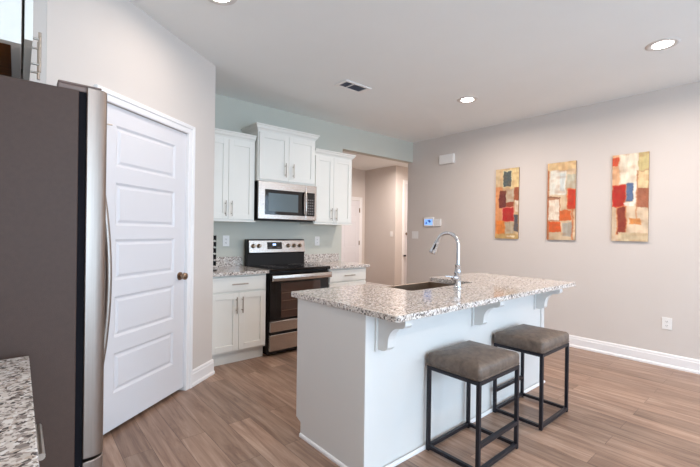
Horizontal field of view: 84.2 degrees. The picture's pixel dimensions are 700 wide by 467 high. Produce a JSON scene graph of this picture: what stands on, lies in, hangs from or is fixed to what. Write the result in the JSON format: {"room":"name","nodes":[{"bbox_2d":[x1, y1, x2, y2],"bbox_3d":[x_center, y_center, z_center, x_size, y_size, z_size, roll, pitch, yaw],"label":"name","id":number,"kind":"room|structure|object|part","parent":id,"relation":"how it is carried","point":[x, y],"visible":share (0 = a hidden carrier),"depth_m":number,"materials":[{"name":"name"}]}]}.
{"room":"kitchen","nodes":[
{"label":"kitchen","id":0,"kind":"room"},
{"bbox_2d":[20,0,46,83],"bbox_3d":[-1.852,-0.126,1.770,0.715,2.735,0.100,1,0,-41],"label":"wall","id":1,"kind":"structure","parent":0,"point":[39,6],"depth_m":1.94,"materials":[{"name":"paint"}]},
{"bbox_2d":[46,0,215,369],"bbox_3d":[-1.438,-0.122,2.716,0.120,2.735,1.517,1,0,13],"label":"wall","id":2,"kind":"structure","parent":0,"point":[116,46],"depth_m":2.70,"materials":[{"name":"paint"}]},
{"bbox_2d":[94,84,195,434],"bbox_3d":[-1.420,0.193,2.695,0.172,2.105,0.930,1,0,13],"label":"door","id":3,"kind":"structure","parent":2,"relation":"in","point":[150,165],"depth_m":2.68,"materials":[{"name":"white paint"}]},
{"bbox_3d":[-1.296,0.332,3.010,0.064,0.062,0.062,1,0,13],"label":"knob","id":4,"kind":"part","parent":3,"relation":"part of","materials":[{"name":"brown metal"}]},
{"bbox_2d":[192,359,214,386],"bbox_3d":[-1.251,1.182,3.297,0.024,0.130,0.321,1,0,13],"label":"baseboard","id":5,"kind":"structure","parent":2,"relation":"attached to","point":[202,372],"depth_m":3.29,"materials":[{"name":"white paint"}]},
{"bbox_2d":[213,94,412,265],"bbox_3d":[-0.369,-0.112,5.166,3.510,2.735,0.120,1,0,-41],"label":"wall","id":6,"kind":"structure","parent":0,"point":[231,114],"depth_m":4.82,"materials":[{"name":"paint"}]},
{"bbox_2d":[223,236,228,245],"bbox_3d":[-1.355,0.081,4.236,0.075,0.118,0.008,1,0,-41],"label":"wall outlet","id":7,"kind":"object","parent":6,"relation":"attached to","point":[225,238],"visible":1,"depth_m":4.23,"materials":[{"name":"white plastic"}]},
{"bbox_2d":[213,256,241,266],"bbox_3d":[-1.439,0.305,4.159,0.594,0.105,0.020,1,0,-41],"label":"backsplash","id":8,"kind":"structure","parent":6,"relation":"attached to","point":[233,260],"depth_m":4.24,"materials":[{"name":"stone"}]},
{"bbox_2d":[214,128,256,221],"bbox_3d":[-1.321,-0.582,4.034,0.602,0.917,0.344,1,0,-41],"label":"upper cabinet","id":9,"kind":"object","parent":6,"relation":"attached to","point":[234,155],"visible":0.7,"depth_m":3.97,"materials":[{"name":"white paint"}]},
{"bbox_3d":[-1.347,-0.555,3.845,0.284,0.811,0.020,1,0,-41],"label":"door","id":10,"kind":"part","parent":9,"relation":"part of","materials":[{"name":"white paint"}]},
{"bbox_3d":[-1.243,-0.130,3.936,0.602,0.014,0.026,1,0,-41],"label":"light rail","id":11,"kind":"part","parent":9,"relation":"part of","materials":[{"name":"white paint"}]},
{"bbox_3d":[-1.320,-1.010,4.039,0.594,0.062,0.329,1,0,-41],"label":"crown moulding","id":12,"kind":"part","parent":9,"relation":"part of","materials":[{"name":"white paint"}]},
{"bbox_3d":[-1.130,-0.553,4.031,0.282,0.811,0.020,1,0,-41],"label":"door","id":13,"kind":"part","parent":9,"relation":"part of","materials":[{"name":"white paint"}]},
{"bbox_2d":[241,122,319,185],"bbox_3d":[-0.788,-0.865,4.456,0.820,0.601,0.392,1,0,-41],"label":"upper cabinet","id":14,"kind":"object","parent":6,"relation":"attached to","point":[282,155],"visible":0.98,"depth_m":4.29,"materials":[{"name":"white paint"}]},
{"bbox_3d":[-0.826,-0.832,4.226,0.358,0.499,0.020,1,0,-41],"label":"door","id":15,"kind":"part","parent":14,"relation":"part of","materials":[{"name":"white paint"}]},
{"bbox_3d":[-0.789,-1.132,4.462,0.820,0.066,0.377,1,0,-41],"label":"crown moulding","id":16,"kind":"part","parent":14,"relation":"part of","materials":[{"name":"white paint"}]},
{"bbox_2d":[254,180,316,221],"bbox_3d":[-0.779,-0.351,4.462,0.754,0.420,0.404,1,0,-41],"label":"microwave","id":17,"kind":"object","parent":14,"relation":"attached to","point":[273,201],"visible":0.98,"depth_m":4.31,"materials":[{"name":"silver metal"}]},
{"bbox_3d":[-0.718,-0.340,4.315,0.506,0.273,0.002,1,0,-41],"label":"door glass","id":18,"kind":"part","parent":17,"relation":"part of","materials":[{"name":"black glass"}]},
{"bbox_3d":[-0.510,-0.340,4.462,0.022,0.287,0.053,1,0,-41],"label":"handle","id":19,"kind":"part","parent":17,"relation":"part of","materials":[{"name":"metal"}]},
{"bbox_3d":[-0.462,-0.355,4.554,0.153,0.404,0.029,1,0,-41],"label":"control panel","id":20,"kind":"part","parent":17,"relation":"part of","materials":[{"name":"metal"}]},
{"bbox_3d":[-0.553,-0.829,4.460,0.354,0.499,0.020,1,0,-41],"label":"door","id":21,"kind":"part","parent":14,"relation":"part of","materials":[{"name":"white paint"}]},
{"bbox_2d":[315,236,319,245],"bbox_3d":[-0.426,0.098,5.035,0.075,0.118,0.008,1,0,-41],"label":"wall outlet","id":22,"kind":"object","parent":6,"relation":"attached to","point":[317,238],"visible":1,"depth_m":5.04,"materials":[{"name":"white plastic"}]},
{"bbox_2d":[304,253,338,262],"bbox_3d":[-0.392,0.318,5.058,0.618,0.105,0.020,1,0,-41],"label":"backsplash","id":23,"kind":"structure","parent":6,"relation":"attached to","point":[331,256],"depth_m":5.06,"materials":[{"name":"stone"}]},
{"bbox_2d":[300,148,355,224],"bbox_3d":[-0.272,-0.564,4.936,0.638,0.905,0.344,1,0,-41],"label":"upper cabinet","id":24,"kind":"object","parent":6,"relation":"attached to","point":[333,170],"visible":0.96,"depth_m":4.81,"materials":[{"name":"white paint"}]},
{"bbox_3d":[-0.315,-0.538,4.732,0.274,0.801,0.020,1,0,-41],"label":"door","id":25,"kind":"part","parent":24,"relation":"part of","materials":[{"name":"white paint"}]},
{"bbox_3d":[-0.207,-0.117,4.826,0.602,0.014,0.026,1,0,-41],"label":"light rail","id":26,"kind":"part","parent":24,"relation":"part of","materials":[{"name":"white paint"}]},
{"bbox_3d":[-0.269,-0.986,4.942,0.634,0.060,0.329,1,0,-41],"label":"crown moulding","id":27,"kind":"part","parent":24,"relation":"part of","materials":[{"name":"white paint"}]},
{"bbox_3d":[-0.098,-0.535,4.918,0.292,0.801,0.020,1,0,-41],"label":"door","id":28,"kind":"part","parent":24,"relation":"part of","materials":[{"name":"white paint"}]},
{"bbox_2d":[351,168,364,263],"bbox_3d":[-1.160,-0.128,7.874,4.100,2.735,0.120,1,0,-41],"label":"wall","id":29,"kind":"structure","parent":0,"point":[358,176],"depth_m":9.01,"materials":[{"name":"paint"}]},
{"bbox_2d":[341,197,361,262],"bbox_3d":[-0.080,0.208,8.676,0.968,2.090,0.078,1,0,-41],"label":"door","id":30,"kind":"structure","parent":29,"relation":"in","point":[351,241],"depth_m":8.85,"materials":[{"name":"white paint"}]},
{"bbox_3d":[-0.097,0.207,8.697,0.968,2.090,0.024,1,0,-41],"label":"casing","id":31,"kind":"part","parent":30,"relation":"part of","materials":[{"name":"white paint"}]},
{"bbox_2d":[364,165,399,285],"bbox_3d":[0.705,-0.104,8.758,0.120,2.735,0.970,1,0,-41],"label":"wall","id":32,"kind":"structure","parent":0,"point":[382,185],"depth_m":8.65,"materials":[{"name":"paint"}]},
{"bbox_2d":[366,282,388,286],"bbox_3d":[0.632,1.197,8.713,0.024,0.130,0.970,1,0,-41],"label":"baseboard","id":33,"kind":"structure","parent":32,"relation":"attached to","point":[366,282],"depth_m":8.74,"materials":[{"name":"white paint"}]},
{"bbox_2d":[102,347,699,466],"bbox_3d":[1.471,1.334,3.325,8.210,0.100,10.700,1,0,-41],"label":"floor","id":34,"kind":"structure","parent":0,"point":[622,412],"depth_m":2.58,"materials":[{"name":"brown wood"}]},
{"bbox_2d":[36,424,44,460],"bbox_3d":[-0.419,0.838,0.047,0.660,0.853,2.400,1,0,-41],"label":"handle","id":35,"kind":"object","parent":34,"relation":"on","point":[39,433],"visible":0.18,"depth_m":0.89,"materials":[{"name":"white paint"}]},
{"bbox_2d":[0,356,38,466],"bbox_3d":[-0.420,0.395,0.040,0.640,0.032,2.440,1,0,-41],"label":"countertop","id":36,"kind":"structure","parent":35,"relation":"on","point":[18,438],"depth_m":0.79,"materials":[{"name":"stone"}]},
{"bbox_2d":[0,75,111,466],"bbox_3d":[-1.419,0.372,1.429,0.917,1.751,0.910,1,0,-41],"label":"refrigerator","id":37,"kind":"object","parent":34,"relation":"on","point":[56,252],"visible":1,"depth_m":1.24,"materials":[{"name":"metal"}]},
{"bbox_3d":[-1.163,0.968,1.658,0.071,0.415,0.906,1,0,-41],"label":"freezer drawer","id":38,"kind":"part","parent":37,"relation":"part of","materials":[{"name":"metal"}]},
{"bbox_3d":[-1.003,0.132,1.484,0.071,1.243,0.451,1,0,-41],"label":"door","id":39,"kind":"part","parent":37,"relation":"part of","materials":[{"name":"metal"}]},
{"bbox_3d":[-1.074,0.202,1.671,0.082,0.884,0.024,1,0,-41],"label":"handle","id":40,"kind":"part","parent":37,"relation":"part of","materials":[{"name":"metal"}]},
{"bbox_2d":[212,274,265,365],"bbox_3d":[-1.248,0.819,3.925,0.588,0.853,0.634,1,0,-41],"label":"base cabinet","id":41,"kind":"object","parent":34,"relation":"on","point":[239,301],"visible":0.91,"depth_m":3.72,"materials":[{"name":"white paint"}]},
{"bbox_3d":[-1.180,0.839,3.625,0.282,0.547,0.020,1,0,-41],"label":"door","id":42,"kind":"part","parent":41,"relation":"part of","materials":[{"name":"white paint"}]},
{"bbox_3d":[-1.067,0.481,3.718,0.568,0.135,0.020,1,0,-41],"label":"drawer","id":43,"kind":"part","parent":41,"relation":"part of","materials":[{"name":"white paint"}]},
{"bbox_2d":[213,256,268,276],"bbox_3d":[-1.239,0.324,3.926,0.594,0.137,0.634,1,0,-41],"label":"countertop","id":44,"kind":"structure","parent":41,"relation":"on","point":[225,266],"depth_m":4.00,"materials":[{"name":"stone"}]},
{"bbox_2d":[213,235,216,270],"bbox_3d":[-1.351,0.184,3.746,0.124,0.350,0.124,1,0,-41],"label":"stand","id":45,"kind":"object","parent":44,"relation":"on","point":[214,237],"visible":0.2,"depth_m":3.73,"materials":[{"name":"black metal"}]},
{"bbox_3d":[-0.964,0.841,3.811,0.284,0.547,0.020,1,0,-41],"label":"door","id":46,"kind":"part","parent":41,"relation":"part of","materials":[{"name":"white paint"}]},
{"bbox_2d":[244,239,331,354],"bbox_3d":[-0.691,0.661,4.332,0.758,1.182,0.661,1,0,-41],"label":"range","id":47,"kind":"object","parent":34,"relation":"on","point":[283,258],"visible":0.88,"depth_m":4.09,"materials":[{"name":"black metal"}]},
{"bbox_3d":[-0.871,0.140,4.480,0.190,0.080,0.012,1,0,-41],"label":"display panel","id":48,"kind":"part","parent":47,"relation":"part of","materials":[{"name":"black glass"}]},
{"bbox_3d":[-0.537,1.114,4.147,0.734,0.162,0.039,1,0,-41],"label":"storage drawer","id":49,"kind":"part","parent":47,"relation":"part of","materials":[{"name":"metal"}]},
{"bbox_3d":[-0.534,0.950,4.146,0.734,0.106,0.042,1,0,-41],"label":"door trim","id":50,"kind":"part","parent":47,"relation":"part of","materials":[{"name":"metal"}]},
{"bbox_2d":[247,263,329,271],"bbox_3d":[-0.677,0.371,4.321,0.758,0.024,0.520,1,0,-41],"label":"cooktop","id":51,"kind":"object","parent":47,"relation":"in","point":[272,267],"depth_m":4.25,"materials":[{"name":"black glass"}]},
{"bbox_3d":[-0.532,0.652,4.147,0.734,0.485,0.036,1,0,-41],"label":"oven door","id":52,"kind":"part","parent":47,"relation":"part of","materials":[{"name":"black glass"}]},
{"bbox_3d":[-0.495,0.454,4.108,0.742,0.063,0.070,1,0,-41],"label":"handle","id":53,"kind":"part","parent":47,"relation":"part of","materials":[{"name":"metal"}]},
{"bbox_2d":[327,267,365,287],"bbox_3d":[-0.206,0.832,4.820,0.585,0.853,0.634,1,0,-41],"label":"base cabinet","id":54,"kind":"object","parent":34,"relation":"on","point":[345,276],"visible":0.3,"depth_m":4.60,"materials":[{"name":"white paint"}]},
{"bbox_2d":[304,253,369,268],"bbox_3d":[-0.193,0.337,4.825,0.618,0.137,0.634,1,0,-41],"label":"countertop","id":55,"kind":"structure","parent":54,"relation":"on","point":[331,259],"depth_m":4.94,"materials":[{"name":"stone"}]},
{"bbox_3d":[-0.138,0.851,4.521,0.278,0.547,0.020,1,0,-41],"label":"door","id":56,"kind":"part","parent":54,"relation":"part of","materials":[{"name":"white paint"}]},
{"bbox_3d":[-0.024,0.493,4.613,0.565,0.135,0.020,1,0,-41],"label":"drawer","id":57,"kind":"part","parent":54,"relation":"part of","materials":[{"name":"white paint"}]},
{"bbox_3d":[0.078,0.854,4.706,0.284,0.547,0.020,1,0,-41],"label":"door","id":58,"kind":"part","parent":54,"relation":"part of","materials":[{"name":"white paint"}]},
{"bbox_2d":[296,282,562,466],"bbox_3d":[0.719,0.848,2.843,2.132,0.853,0.852,1,0,-41],"label":"kitchen island","id":59,"kind":"object","parent":34,"relation":"on","point":[362,379],"visible":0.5,"depth_m":2.23,"materials":[{"name":"white paint"}]},
{"bbox_3d":[-0.120,1.254,2.186,0.010,0.021,0.593,1,0,-41],"label":"shoe moulding","id":60,"kind":"part","parent":59,"relation":"part of","materials":[{"name":"white paint"}]},
{"bbox_3d":[-0.126,0.838,2.222,0.020,0.853,0.623,1,0,-41],"label":"panel","id":61,"kind":"part","parent":59,"relation":"part of","materials":[{"name":"white paint"}]},
{"bbox_3d":[0.165,0.517,2.054,0.086,0.203,0.012,1,0,-41],"label":"corbel plate","id":62,"kind":"part","parent":59,"relation":"part of","materials":[{"name":"white paint"}]},
{"bbox_2d":[291,272,575,322],"bbox_3d":[0.750,0.406,2.868,2.198,0.032,0.935,1,0,-41],"label":"island countertop","id":63,"kind":"structure","parent":59,"relation":"on","point":[395,305],"depth_m":2.42,"materials":[{"name":"stone"}]},
{"bbox_2d":[386,282,451,290],"bbox_3d":[0.560,0.542,3.028,0.781,0.230,0.467,1,0,-41],"label":"sink","id":64,"kind":"object","parent":63,"relation":"in","point":[423,285],"visible":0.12,"depth_m":3.33,"materials":[{"name":"metal"}]},
{"bbox_2d":[429,231,461,288],"bbox_3d":[0.702,0.187,2.846,0.150,0.406,0.242,1,0,-20],"label":"faucet","id":65,"kind":"object","parent":63,"relation":"on","point":[456,277],"visible":1,"depth_m":2.77,"materials":[{"name":"silver metal"}]},
{"bbox_3d":[0.715,0.104,2.834,0.191,0.240,0.025,1,0,44],"label":"spout","id":66,"kind":"part","parent":65,"relation":"part of","materials":[{"name":"silver metal"}]},
{"bbox_3d":[0.721,0.313,2.745,0.121,0.039,0.036,1,0,-32],"label":"lever","id":67,"kind":"part","parent":65,"relation":"part of","materials":[{"name":"silver metal"}]},
{"bbox_3d":[0.863,0.850,2.676,2.072,0.853,0.016,1,0,-41],"label":"panel","id":68,"kind":"part","parent":59,"relation":"part of","materials":[{"name":"white paint"}]},
{"bbox_3d":[0.873,1.267,2.658,2.112,0.021,0.010,1,0,-41],"label":"shoe moulding","id":69,"kind":"part","parent":59,"relation":"part of","materials":[{"name":"white paint"}]},
{"bbox_3d":[0.860,0.525,2.651,0.086,0.203,0.012,1,0,-41],"label":"corbel plate","id":70,"kind":"part","parent":59,"relation":"part of","materials":[{"name":"white paint"}]},
{"bbox_3d":[1.573,0.534,3.264,0.086,0.203,0.012,1,0,-41],"label":"corbel plate","id":71,"kind":"part","parent":59,"relation":"part of","materials":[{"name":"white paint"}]},
{"bbox_2d":[426,340,519,466],"bbox_3d":[0.728,0.979,2.294,0.452,0.593,0.356,1,0,-41],"label":"bar stool","id":72,"kind":"object","parent":34,"relation":"on","point":[478,364],"visible":1,"depth_m":2.21,"materials":[{"name":"leather"}]},
{"bbox_3d":[0.463,1.024,2.280,0.021,0.497,0.021,1,0,-41],"label":"leg","id":73,"kind":"part","parent":72,"relation":"part of","materials":[{"name":"metal"}]},
{"bbox_3d":[0.619,1.252,2.417,0.398,0.021,0.021,1,0,-41],"label":"rail","id":74,"kind":"part","parent":72,"relation":"part of","materials":[{"name":"metal"}]},
{"bbox_3d":[0.566,1.251,2.158,0.021,0.021,0.302,1,0,-41],"label":"rail","id":75,"kind":"part","parent":72,"relation":"part of","materials":[{"name":"metal"}]},
{"bbox_3d":[0.572,0.787,2.157,0.021,0.021,0.302,1,0,-41],"label":"seat rail","id":76,"kind":"part","parent":72,"relation":"part of","materials":[{"name":"metal"}]},
{"bbox_3d":[0.781,1.028,2.553,0.021,0.497,0.021,1,0,-41],"label":"leg","id":77,"kind":"part","parent":72,"relation":"part of","materials":[{"name":"metal"}]},
{"bbox_3d":[0.732,0.730,2.293,0.446,0.095,0.350,1,0,-41],"label":"seat","id":78,"kind":"part","parent":72,"relation":"part of","materials":[{"name":"brown leather"}]},
{"bbox_3d":[0.674,1.027,2.035,0.021,0.497,0.021,1,0,-41],"label":"leg","id":79,"kind":"part","parent":72,"relation":"part of","materials":[{"name":"metal"}]},
{"bbox_3d":[0.883,1.255,2.431,0.021,0.021,0.302,1,0,-41],"label":"rail","id":80,"kind":"part","parent":72,"relation":"part of","materials":[{"name":"metal"}]},
{"bbox_3d":[0.830,1.255,2.171,0.398,0.021,0.021,1,0,-41],"label":"rail","id":81,"kind":"part","parent":72,"relation":"part of","materials":[{"name":"metal"}]},
{"bbox_3d":[0.836,0.791,2.171,0.398,0.021,0.021,1,0,-41],"label":"seat rail","id":82,"kind":"part","parent":72,"relation":"part of","materials":[{"name":"metal"}]},
{"bbox_3d":[0.992,1.031,2.308,0.021,0.497,0.021,1,0,-41],"label":"leg","id":83,"kind":"part","parent":72,"relation":"part of","materials":[{"name":"metal"}]},
{"bbox_2d":[493,324,568,430],"bbox_3d":[1.303,0.986,2.788,0.452,0.593,0.356,1,0,-41],"label":"bar stool","id":84,"kind":"object","parent":34,"relation":"on","point":[541,342],"visible":0.99,"depth_m":2.70,"materials":[{"name":"metal"}]},
{"bbox_3d":[1.038,1.031,2.774,0.021,0.497,0.021,1,0,-41],"label":"leg","id":85,"kind":"part","parent":84,"relation":"part of","materials":[{"name":"metal"}]},
{"bbox_3d":[1.194,1.259,2.911,0.398,0.021,0.021,1,0,-41],"label":"rail","id":86,"kind":"part","parent":84,"relation":"part of","materials":[{"name":"metal"}]},
{"bbox_3d":[1.141,1.258,2.652,0.021,0.021,0.302,1,0,-41],"label":"rail","id":87,"kind":"part","parent":84,"relation":"part of","materials":[{"name":"metal"}]},
{"bbox_3d":[1.147,0.794,2.651,0.021,0.021,0.302,1,0,-41],"label":"seat rail","id":88,"kind":"part","parent":84,"relation":"part of","materials":[{"name":"metal"}]},
{"bbox_3d":[1.356,1.035,3.047,0.021,0.497,0.021,1,0,-41],"label":"leg","id":89,"kind":"part","parent":84,"relation":"part of","materials":[{"name":"metal"}]},
{"bbox_3d":[1.307,0.737,2.787,0.446,0.095,0.350,1,0,-41],"label":"seat","id":90,"kind":"part","parent":84,"relation":"part of","materials":[{"name":"brown leather"}]},
{"bbox_3d":[1.249,1.034,2.529,0.021,0.497,0.021,1,0,-41],"label":"leg","id":91,"kind":"part","parent":84,"relation":"part of","materials":[{"name":"metal"}]},
{"bbox_3d":[1.458,1.262,2.925,0.021,0.021,0.302,1,0,-41],"label":"rail","id":92,"kind":"part","parent":84,"relation":"part of","materials":[{"name":"metal"}]},
{"bbox_3d":[1.405,1.262,2.665,0.398,0.021,0.021,1,0,-41],"label":"rail","id":93,"kind":"part","parent":84,"relation":"part of","materials":[{"name":"metal"}]},
{"bbox_3d":[1.411,0.798,2.664,0.398,0.021,0.021,1,0,-41],"label":"seat rail","id":94,"kind":"part","parent":84,"relation":"part of","materials":[{"name":"metal"}]},
{"bbox_3d":[1.567,1.038,2.801,0.021,0.497,0.021,1,0,-41],"label":"leg","id":95,"kind":"part","parent":84,"relation":"part of","materials":[{"name":"metal"}]},
{"bbox_2d":[398,166,407,284],"bbox_3d":[1.368,-0.095,8.767,0.900,2.735,0.120,1,0,-41],"label":"wall","id":96,"kind":"structure","parent":0,"point":[403,170],"depth_m":8.47,"materials":[{"name":"paint"}]},
{"bbox_2d":[402,180,407,284],"bbox_3d":[1.452,0.051,8.729,0.768,2.445,0.050,1,0,-41],"label":"door","id":97,"kind":"structure","parent":96,"relation":"in","point":[405,182],"depth_m":8.53,"materials":[{"name":"white paint"}]},
{"bbox_2d":[129,0,699,169],"bbox_3d":[1.510,-1.501,3.320,8.210,0.100,10.700,1,0,-41],"label":"ceiling","id":98,"kind":"structure","parent":0,"point":[521,59],"depth_m":3.16,"materials":[{"name":"paint"}]},
{"bbox_2d":[208,0,236,5],"bbox_3d":[-0.811,-1.476,2.408,0.216,0.009,0.216,1,0,-41],"label":"recessed light","id":99,"kind":"object","parent":98,"relation":"in","point":[218,2],"visible":1,"depth_m":2.47,"materials":[{"name":"white"}]},
{"bbox_2d":[335,80,371,93],"bbox_3d":[0.035,-1.467,3.879,0.340,0.010,0.180,1,0,-41],"label":"ceiling vent","id":100,"kind":"object","parent":98,"relation":"in","point":[346,84],"visible":1,"depth_m":3.87,"materials":[{"name":"white plastic"}]},
{"bbox_2d":[457,96,477,102],"bbox_3d":[1.276,-1.451,4.214,0.216,0.009,0.216,1,0,-41],"label":"recessed light","id":101,"kind":"object","parent":98,"relation":"in","point":[467,99],"visible":1,"depth_m":4.20,"materials":[{"name":"white"}]},
{"bbox_2d":[645,37,680,50],"bbox_3d":[2.378,-1.433,2.946,0.216,0.009,0.216,1,0,-41],"label":"recessed light","id":102,"kind":"object","parent":98,"relation":"in","point":[666,43],"visible":1,"depth_m":2.94,"materials":[{"name":"white"}]},
{"bbox_2d":[406,81,699,359],"bbox_3d":[3.522,-0.055,3.420,0.120,2.735,7.800,1,0,-41],"label":"wall","id":103,"kind":"structure","parent":0,"point":[622,293],"depth_m":4.32,"materials":[{"name":"paint"}]},
{"bbox_2d":[412,231,417,238],"bbox_3d":[1.042,0.023,6.208,0.008,0.118,0.125,1,0,-41],"label":"light switch","id":104,"kind":"object","parent":103,"relation":"attached to","point":[414,233],"visible":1,"depth_m":6.21,"materials":[{"name":"white plastic"}]},
{"bbox_2d":[424,217,433,225],"bbox_3d":[1.219,-0.179,5.991,0.026,0.140,0.186,1,0,-41],"label":"thermostat","id":105,"kind":"object","parent":103,"relation":"attached to","point":[428,221],"visible":1,"depth_m":5.97,"materials":[{"name":"white plastic"}]},
{"bbox_2d":[434,219,440,225],"bbox_3d":[1.325,-0.166,5.871,0.020,0.108,0.126,1,0,-41],"label":"keypad","id":106,"kind":"object","parent":103,"relation":"attached to","point":[437,222],"visible":1,"depth_m":5.86,"materials":[{"name":"white plastic"}]},
{"bbox_2d":[439,153,454,164],"bbox_3d":[1.434,-1.101,5.738,0.046,0.136,0.250,1,0,-41],"label":"door chime","id":107,"kind":"object","parent":103,"relation":"attached to","point":[448,158],"visible":1,"depth_m":5.71,"materials":[{"name":"white plastic"}]},
{"bbox_2d":[440,155,451,162],"bbox_3d":[1.417,-1.103,5.724,0.002,0.093,0.224,1,0,-41],"label":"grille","id":108,"kind":"object","parent":107,"relation":"attached to","point":[443,158],"depth_m":5.72,"materials":[{"name":"white plastic"}]},
{"bbox_2d":[495,167,519,238],"bbox_3d":[2.043,-0.388,5.038,0.020,0.910,0.310,1,0,-41],"label":"painting","id":109,"kind":"object","parent":103,"relation":"attached to","point":[507,180],"visible":1,"depth_m":5.02,"materials":[{"name":"fabric"}]},
{"bbox_3d":[2.043,-0.388,5.039,0.019,0.910,0.310,1,0,-41],"label":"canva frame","id":110,"kind":"part","parent":109,"relation":"part of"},
{"bbox_2d":[547,160,576,239],"bbox_3d":[2.474,-0.380,4.536,0.020,0.910,0.310,1,0,-41],"label":"painting","id":111,"kind":"object","parent":103,"relation":"attached to","point":[561,185],"visible":1,"depth_m":4.52,"materials":[{"name":"fabric"}]},
{"bbox_3d":[2.474,-0.380,4.537,0.019,0.910,0.310,1,0,-41],"label":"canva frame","id":112,"kind":"part","parent":111,"relation":"part of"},
{"bbox_2d":[611,151,649,241],"bbox_3d":[2.911,-0.374,4.028,0.020,0.910,0.315,1,0,-41],"label":"painting","id":113,"kind":"object","parent":103,"relation":"attached to","point":[630,172],"visible":1,"depth_m":4.01,"materials":[{"name":"fabric"}]},
{"bbox_3d":[2.911,-0.374,4.028,0.019,0.910,0.315,1,0,-41],"label":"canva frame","id":114,"kind":"part","parent":113,"relation":"part of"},
{"bbox_2d":[569,335,699,373],"bbox_3d":[3.450,1.246,3.376,0.024,0.130,7.800,1,0,-41],"label":"baseboard","id":115,"kind":"structure","parent":103,"relation":"attached to","point":[691,365],"depth_m":3.96,"materials":[{"name":"white paint"}]},
{"bbox_2d":[662,317,671,329],"bbox_3d":[3.104,0.882,3.796,0.008,0.115,0.078,1,0,-41],"label":"wall outlet","id":116,"kind":"object","parent":103,"relation":"attached to","point":[666,322],"visible":1,"depth_m":3.79,"materials":[{"name":"white plastic"}]},
{"bbox_3d":[-0.149,-0.098,-0.854,0.120,2.735,6.100,1,0,-41],"label":"wall","id":117,"kind":"structure","parent":0,"visible":0},
{"bbox_2d":[0,0,41,79],"bbox_3d":[-1.499,-1.033,1.343,0.675,0.909,0.983,1,0,-41],"label":"upper cabinet","id":118,"kind":"object","parent":117,"relation":"attached to","point":[10,10],"visible":0.66,"depth_m":1.19,"materials":[{"name":"white paint"}]},
{"bbox_3d":[-1.222,-0.961,0.972,0.613,0.775,0.012,1,0,-41],"label":"frame","id":119,"kind":"part","parent":118,"relation":"part of","materials":[{"name":"white paint"}]},
{"bbox_3d":[-1.442,-0.968,1.725,0.020,0.740,0.476,1,0,-41],"label":"door","id":120,"kind":"part","parent":118,"relation":"part of","materials":[{"name":"paint"}]},
{"bbox_3d":[-1.130,-0.963,1.361,0.020,0.740,0.473,1,0,-41],"label":"door","id":121,"kind":"part","parent":118,"relation":"part of","materials":[{"name":"white paint"}]},
{"bbox_3d":[-1.302,-0.716,1.601,0.035,0.155,0.011,1,0,-41],"label":"handle","id":122,"kind":"part","parent":118,"relation":"part of","materials":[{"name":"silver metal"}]},
{"bbox_3d":[-1.234,-0.715,1.521,0.035,0.155,0.011,1,0,-41],"label":"handle","id":123,"kind":"part","parent":118,"relation":"part of","materials":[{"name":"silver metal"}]}
]}

